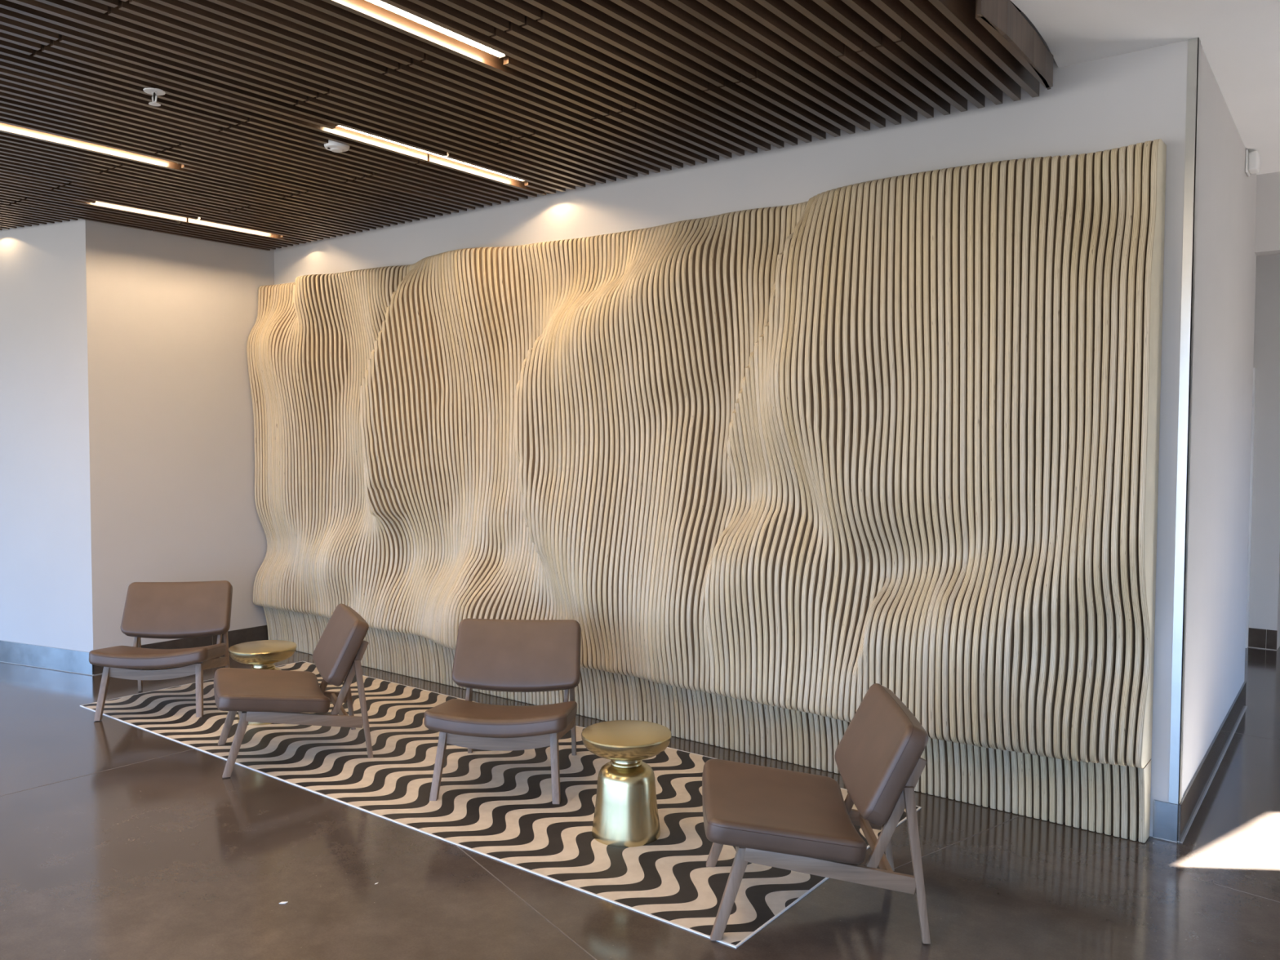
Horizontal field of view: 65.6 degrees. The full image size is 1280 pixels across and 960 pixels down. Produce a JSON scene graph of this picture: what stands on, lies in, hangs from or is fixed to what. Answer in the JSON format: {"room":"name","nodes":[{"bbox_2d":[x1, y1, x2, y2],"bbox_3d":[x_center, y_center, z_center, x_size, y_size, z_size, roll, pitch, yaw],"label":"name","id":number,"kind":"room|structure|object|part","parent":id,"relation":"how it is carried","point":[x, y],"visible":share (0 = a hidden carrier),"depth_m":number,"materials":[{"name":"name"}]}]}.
{"room":"lobby","nodes":[
{"label":"lobby","id":0,"kind":"room"},
{"bbox_2d":[0,218,93,652],"bbox_3d":[-6.928,-0.575,8.733,6.500,3.900,0.292,1,3,24],"label":"wall","id":1,"kind":"structure","parent":0,"point":[46,579],"depth_m":7.47,"materials":[{"name":"paint"}]},
{"bbox_2d":[0,640,93,675],"bbox_3d":[-6.997,1.295,8.670,6.500,0.168,0.011,1,3,24],"label":"baseboard","id":2,"kind":"structure","parent":1,"relation":"attached to","point":[11,652],"depth_m":7.53,"materials":[{"name":"grey metal"}]},
{"bbox_2d":[84,219,274,649],"bbox_3d":[-3.643,-0.530,7.915,0.190,3.900,1.520,2,3,37],"label":"wall","id":3,"kind":"structure","parent":0,"point":[171,318],"depth_m":7.73,"materials":[{"name":"paint"}]},
{"bbox_2d":[93,625,268,675],"bbox_3d":[-3.570,1.337,7.929,0.011,0.168,1.520,2,3,37],"label":"baseboard","id":4,"kind":"structure","parent":3,"relation":"attached to","point":[259,633],"depth_m":8.04,"materials":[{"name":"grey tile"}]},
{"bbox_2d":[0,0,1053,250],"bbox_3d":[-2.792,-1.850,5.056,8.179,0.140,4.723,2,3,37],"label":"ceiling","id":5,"kind":"structure","parent":0,"point":[589,92],"depth_m":4.50,"materials":[{"name":"brown wood"}]},
{"bbox_2d":[142,88,165,106],"bbox_3d":[-2.192,-1.873,4.477,0.092,0.358,0.092,2,3,37],"label":"sprinkler","id":6,"kind":"object","parent":5,"relation":"attached to","point":[155,92],"visible":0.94,"depth_m":4.48,"materials":[{"name":"white metal"}]},
{"bbox_2d":[324,139,349,152],"bbox_3d":[-1.623,-1.783,5.313,0.132,0.046,0.132,2,3,37],"label":"smoke detector","id":7,"kind":"object","parent":5,"relation":"attached to","point":[333,146],"visible":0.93,"depth_m":5.28,"materials":[{"name":"white plastic"}]},
{"bbox_2d":[335,124,524,182],"bbox_3d":[-1.123,-1.853,5.557,0.038,0.079,1.358,2,3,37],"label":"linear light","id":8,"kind":"object","parent":5,"relation":"attached to","point":[444,157],"visible":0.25,"depth_m":5.50,"materials":[{"name":"white plastic"}]},
{"bbox_2d":[366,0,506,58],"bbox_3d":[-0.982,-1.774,3.584,0.038,0.079,1.358,2,3,37],"label":"linear light","id":9,"kind":"object","parent":5,"relation":"attached to","point":[500,55],"visible":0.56,"depth_m":3.83,"materials":[{"name":"white plastic"}]},
{"bbox_2d":[0,646,1279,959],"bbox_3d":[-0.317,1.485,7.870,20.000,0.101,20.000,2,3,37],"label":"floor","id":10,"kind":"structure","parent":0,"point":[119,840],"depth_m":3.98,"materials":[{"name":"concrete"}]},
{"bbox_2d":[80,661,921,947],"bbox_3d":[-1.160,1.520,5.615,5.039,0.005,1.662,2,3,37],"label":"area rug","id":11,"kind":"object","parent":10,"relation":"on","point":[496,805],"visible":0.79,"depth_m":4.91,"materials":[{"name":"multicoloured carpet"}]},
{"bbox_2d":[88,580,232,720],"bbox_3d":[-3.115,1.091,6.529,0.700,0.765,0.787,0,2,-8],"label":"lounge chair","id":12,"kind":"object","parent":11,"relation":"on","point":[195,609],"visible":1,"depth_m":6.69,"materials":[{"name":"brown leather"}]},
{"bbox_3d":[-3.354,1.327,6.201,0.045,0.318,0.157,0,2,6],"label":"leg","id":13,"kind":"part","parent":12,"relation":"part of","materials":[{"name":"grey wood"}]},
{"bbox_3d":[-3.450,1.188,6.831,0.027,0.545,0.101,0,2,-15],"label":"leg","id":14,"kind":"part","parent":12,"relation":"part of","materials":[{"name":"grey wood"}]},
{"bbox_3d":[-3.078,1.215,6.278,0.524,0.098,0.024,0,2,-8],"label":"rail","id":15,"kind":"part","parent":12,"relation":"part of","materials":[{"name":"grey wood"}]},
{"bbox_3d":[-3.099,1.140,6.421,0.698,0.188,0.564,0,2,-8],"label":"seat","id":16,"kind":"part","parent":12,"relation":"part of","materials":[{"name":"brown leather"}]},
{"bbox_3d":[-3.154,0.887,6.787,0.687,0.377,0.238,0,2,-8],"label":"backrest","id":17,"kind":"part","parent":12,"relation":"part of","materials":[{"name":"brown leather"}]},
{"bbox_3d":[-2.790,1.326,6.285,0.045,0.318,0.157,-1,2,-23],"label":"leg","id":18,"kind":"part","parent":12,"relation":"part of","materials":[{"name":"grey wood"}]},
{"bbox_3d":[-2.841,1.222,6.621,0.022,0.163,0.604,0,2,-8],"label":"rail","id":19,"kind":"part","parent":12,"relation":"part of","materials":[{"name":"grey wood"}]},
{"bbox_3d":[-2.882,1.187,6.916,0.027,0.545,0.101,0,2,-1],"label":"leg","id":20,"kind":"part","parent":12,"relation":"part of","materials":[{"name":"grey wood"}]},
{"bbox_2d":[228,640,297,725],"bbox_3d":[-2.351,1.263,6.195,0.400,0.455,0.400,2,3,37],"label":"side table","id":21,"kind":"object","parent":11,"relation":"on","point":[262,655],"visible":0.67,"depth_m":6.09,"materials":[{"name":"gold metal"}]},
{"bbox_2d":[213,603,373,777],"bbox_3d":[-1.946,1.135,5.538,0.787,0.765,0.700,-1,3,-25],"label":"lounge chair","id":22,"kind":"object","parent":11,"relation":"on","point":[258,695],"visible":1,"depth_m":5.39,"materials":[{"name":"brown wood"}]},
{"bbox_3d":[-2.338,1.352,5.679,0.157,0.318,0.045,0,2,-11],"label":"leg","id":23,"kind":"part","parent":22,"relation":"part of","materials":[{"name":"grey wood"}]},
{"bbox_3d":[-2.097,1.373,5.163,0.157,0.318,0.045,-2,3,-39],"label":"leg","id":24,"kind":"part","parent":22,"relation":"part of","materials":[{"name":"grey wood"}]},
{"bbox_3d":[-2.047,1.181,5.493,0.564,0.188,0.698,-1,3,-25],"label":"seat","id":25,"kind":"part","parent":22,"relation":"part of","materials":[{"name":"brown leather"}]},
{"bbox_3d":[-1.786,1.278,5.306,0.604,0.163,0.022,-1,3,-25],"label":"rail","id":26,"kind":"part","parent":22,"relation":"part of","materials":[{"name":"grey wood"}]},
{"bbox_3d":[-2.026,1.257,5.820,0.604,0.163,0.022,-1,3,-25],"label":"rail","id":27,"kind":"part","parent":22,"relation":"part of","materials":[{"name":"grey wood"}]},
{"bbox_3d":[-1.712,1.302,5.655,0.022,0.050,0.560,-1,3,-25],"label":"cross rail","id":28,"kind":"part","parent":22,"relation":"part of","materials":[{"name":"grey wood"}]},
{"bbox_3d":[-1.702,0.938,5.645,0.238,0.377,0.687,-1,3,-25],"label":"backrest","id":29,"kind":"part","parent":22,"relation":"part of","materials":[{"name":"brown leather"}]},
{"bbox_3d":[-1.757,1.230,5.948,0.101,0.545,0.027,-1,3,-32],"label":"leg","id":30,"kind":"part","parent":22,"relation":"part of","materials":[{"name":"grey wood"}]},
{"bbox_3d":[-1.514,1.251,5.429,0.101,0.545,0.027,-1,2,-18],"label":"leg","id":31,"kind":"part","parent":22,"relation":"part of","materials":[{"name":"grey wood"}]},
{"bbox_2d":[423,617,581,804],"bbox_3d":[-0.678,1.156,5.134,0.700,0.765,0.787,0,2,4],"label":"lounge chair","id":32,"kind":"object","parent":11,"relation":"on","point":[508,655],"visible":1,"depth_m":5.29,"materials":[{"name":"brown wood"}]},
{"bbox_3d":[-0.982,1.389,4.862,0.045,0.318,0.157,1,2,18],"label":"leg","id":33,"kind":"part","parent":32,"relation":"part of","materials":[{"name":"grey wood"}]},
{"bbox_3d":[-0.944,1.250,5.499,0.027,0.545,0.101,0,2,-4],"label":"leg","id":34,"kind":"part","parent":32,"relation":"part of","materials":[{"name":"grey wood"}]},
{"bbox_3d":[-0.695,1.280,4.880,0.524,0.098,0.024,0,2,4],"label":"rail","id":35,"kind":"part","parent":32,"relation":"part of","materials":[{"name":"grey wood"}]},
{"bbox_3d":[-0.685,1.204,5.024,0.698,0.188,0.564,0,2,4],"label":"seat","id":36,"kind":"part","parent":32,"relation":"part of","materials":[{"name":"brown leather"}]},
{"bbox_3d":[-0.661,0.952,5.394,0.687,0.377,0.238,0,2,4],"label":"backrest","id":37,"kind":"part","parent":32,"relation":"part of","materials":[{"name":"brown leather"}]},
{"bbox_3d":[-0.413,1.393,4.827,0.045,0.318,0.157,0,2,-11],"label":"leg","id":38,"kind":"part","parent":32,"relation":"part of","materials":[{"name":"grey wood"}]},
{"bbox_3d":[-0.393,1.289,5.166,0.022,0.163,0.604,0,2,4],"label":"rail","id":39,"kind":"part","parent":32,"relation":"part of","materials":[{"name":"grey wood"}]},
{"bbox_3d":[-0.371,1.254,5.463,0.027,0.545,0.101,1,2,11],"label":"leg","id":40,"kind":"part","parent":32,"relation":"part of","materials":[{"name":"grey wood"}]},
{"bbox_2d":[581,720,671,847],"bbox_3d":[-0.061,1.343,4.402,0.400,0.455,0.400,2,3,37],"label":"side table","id":41,"kind":"object","parent":11,"relation":"on","point":[626,815],"visible":1,"depth_m":4.29,"materials":[{"name":"gold metal"}]},
{"bbox_2d":[702,683,930,943],"bbox_3d":[0.632,1.216,3.753,0.787,0.765,0.700,0,2,2],"label":"lounge chair","id":42,"kind":"object","parent":11,"relation":"on","point":[797,821],"visible":1,"depth_m":3.49,"materials":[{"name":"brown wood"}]},
{"bbox_3d":[0.344,1.426,4.059,0.157,0.318,0.045,1,2,17],"label":"leg","id":43,"kind":"part","parent":42,"relation":"part of","materials":[{"name":"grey wood"}]},
{"bbox_3d":[0.321,1.449,3.490,0.157,0.318,0.045,0,2,-12],"label":"leg","id":44,"kind":"part","parent":42,"relation":"part of","materials":[{"name":"grey wood"}]},
{"bbox_3d":[0.520,1.259,3.760,0.564,0.188,0.698,0,2,2],"label":"seat","id":45,"kind":"part","parent":42,"relation":"part of","materials":[{"name":"brown leather"}]},
{"bbox_3d":[0.664,1.360,3.473,0.604,0.163,0.022,0,2,3],"label":"rail","id":46,"kind":"part","parent":42,"relation":"part of","materials":[{"name":"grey wood"}]},
{"bbox_3d":[0.688,1.338,4.040,0.604,0.163,0.022,0,2,2],"label":"rail","id":47,"kind":"part","parent":42,"relation":"part of","materials":[{"name":"grey wood"}]},
{"bbox_3d":[0.890,1.388,3.750,0.022,0.050,0.560,0,2,2],"label":"cross rail","id":48,"kind":"part","parent":42,"relation":"part of","materials":[{"name":"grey wood"}]},
{"bbox_3d":[0.901,1.024,3.735,0.238,0.377,0.687,0,2,2],"label":"backrest","id":49,"kind":"part","parent":42,"relation":"part of","materials":[{"name":"brown leather"}]},
{"bbox_3d":[0.987,1.316,4.030,0.101,0.545,0.027,0,2,-5],"label":"leg","id":50,"kind":"part","parent":42,"relation":"part of","materials":[{"name":"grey wood"}]},
{"bbox_3d":[0.963,1.339,3.457,0.101,0.545,0.027,1,2,9],"label":"leg","id":51,"kind":"part","parent":42,"relation":"part of","materials":[{"name":"grey wood"}]},
{"bbox_2d":[274,11,1202,841],"bbox_3d":[-0.455,-0.462,6.502,7.190,3.900,0.120,2,3,37],"label":"wall","id":52,"kind":"structure","parent":0,"point":[1139,96],"depth_m":4.87,"materials":[{"name":"paint"}]},
{"bbox_2d":[246,138,1166,843],"bbox_3d":[-0.539,-0.018,6.237,6.758,3.027,0.429,2,3,37],"label":"wall panel","id":53,"kind":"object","parent":52,"relation":"attached to","point":[772,467],"depth_m":5.16,"materials":[{"name":"beige wood"}]},
{"bbox_2d":[1152,800,1177,842],"bbox_3d":[2.312,1.501,4.366,0.095,0.168,0.011,2,3,37],"label":"baseboard","id":54,"kind":"structure","parent":52,"relation":"attached to","point":[1165,827],"depth_m":4.36,"materials":[{"name":"grey metal"}]},
{"bbox_2d":[1010,0,1279,174],"bbox_3d":[3.509,-1.923,1.774,5.898,0.300,7.800,2,3,37],"label":"ceiling","id":55,"kind":"structure","parent":0,"point":[1240,39],"depth_m":4.20,"materials":[{"name":"paint"}]},
{"bbox_2d":[1182,48,1257,795],"bbox_3d":[3.132,-0.406,5.432,0.140,3.900,2.793,2,3,36],"label":"wall","id":56,"kind":"structure","parent":0,"point":[1226,256],"depth_m":5.14,"materials":[{"name":"paint"}]},
{"bbox_2d":[1168,37,1200,804],"bbox_3d":[2.360,-0.230,4.301,0.041,3.293,0.054,2,3,37],"label":"trim","id":57,"kind":"structure","parent":56,"relation":"attached to","point":[1194,44],"depth_m":4.28,"materials":[{"name":"metal"}]},
{"bbox_2d":[1177,680,1247,843],"bbox_3d":[3.189,1.460,5.458,0.020,0.168,2.791,2,3,36],"label":"baseboard","id":58,"kind":"structure","parent":56,"relation":"attached to","point":[1189,805],"depth_m":5.08,"materials":[{"name":"grey metal"}]},
{"bbox_2d":[1244,149,1260,177],"bbox_3d":[3.597,-1.863,5.822,0.062,0.130,0.140,2,3,37],"label":"sensor","id":59,"kind":"object","parent":56,"relation":"attached to","point":[1252,158],"visible":1,"depth_m":5.78,"materials":[{"name":"white plastic"}]},
{"bbox_3d":[3.576,-1.864,5.838,0.010,0.130,0.140,2,3,37],"label":"plate","id":60,"kind":"part","parent":59,"relation":"part of","materials":[{"name":"white plastic"}]},
{"bbox_2d":[1248,253,1279,630],"bbox_3d":[4.464,-0.307,9.087,2.405,3.420,0.140,2,3,37],"label":"wall","id":61,"kind":"structure","parent":0,"point":[1265,522],"depth_m":8.37,"materials":[{"name":"paint"}]},
{"bbox_2d":[1244,367,1256,648],"bbox_3d":[4.756,0.227,8.756,1.100,2.380,0.060,2,3,37],"label":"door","id":62,"kind":"structure","parent":61,"relation":"in","point":[1254,368],"depth_m":8.41,"materials":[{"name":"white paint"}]},
{"bbox_2d":[1248,627,1277,650],"bbox_3d":[5.285,1.349,8.423,0.205,0.168,0.011,2,3,37],"label":"baseboard","id":63,"kind":"structure","parent":61,"relation":"attached to","point":[1260,638],"depth_m":8.42,"materials":[{"name":"grey tile"}]},
{"bbox_2d":[1254,171,1279,256],"bbox_3d":[5.190,-1.788,5.509,3.290,0.730,0.160,2,3,37],"label":"wall header","id":64,"kind":"structure","parent":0,"point":[1267,237],"depth_m":6.33,"materials":[{"name":"paint"}]},
{"bbox_2d":[1276,551,1279,649],"bbox_3d":[6.804,-0.341,10.126,0.150,3.420,4.640,2,3,37],"label":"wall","id":65,"kind":"structure","parent":0,"point":[1278,607],"depth_m":8.40,"materials":[{"name":"paint"}]}
]}

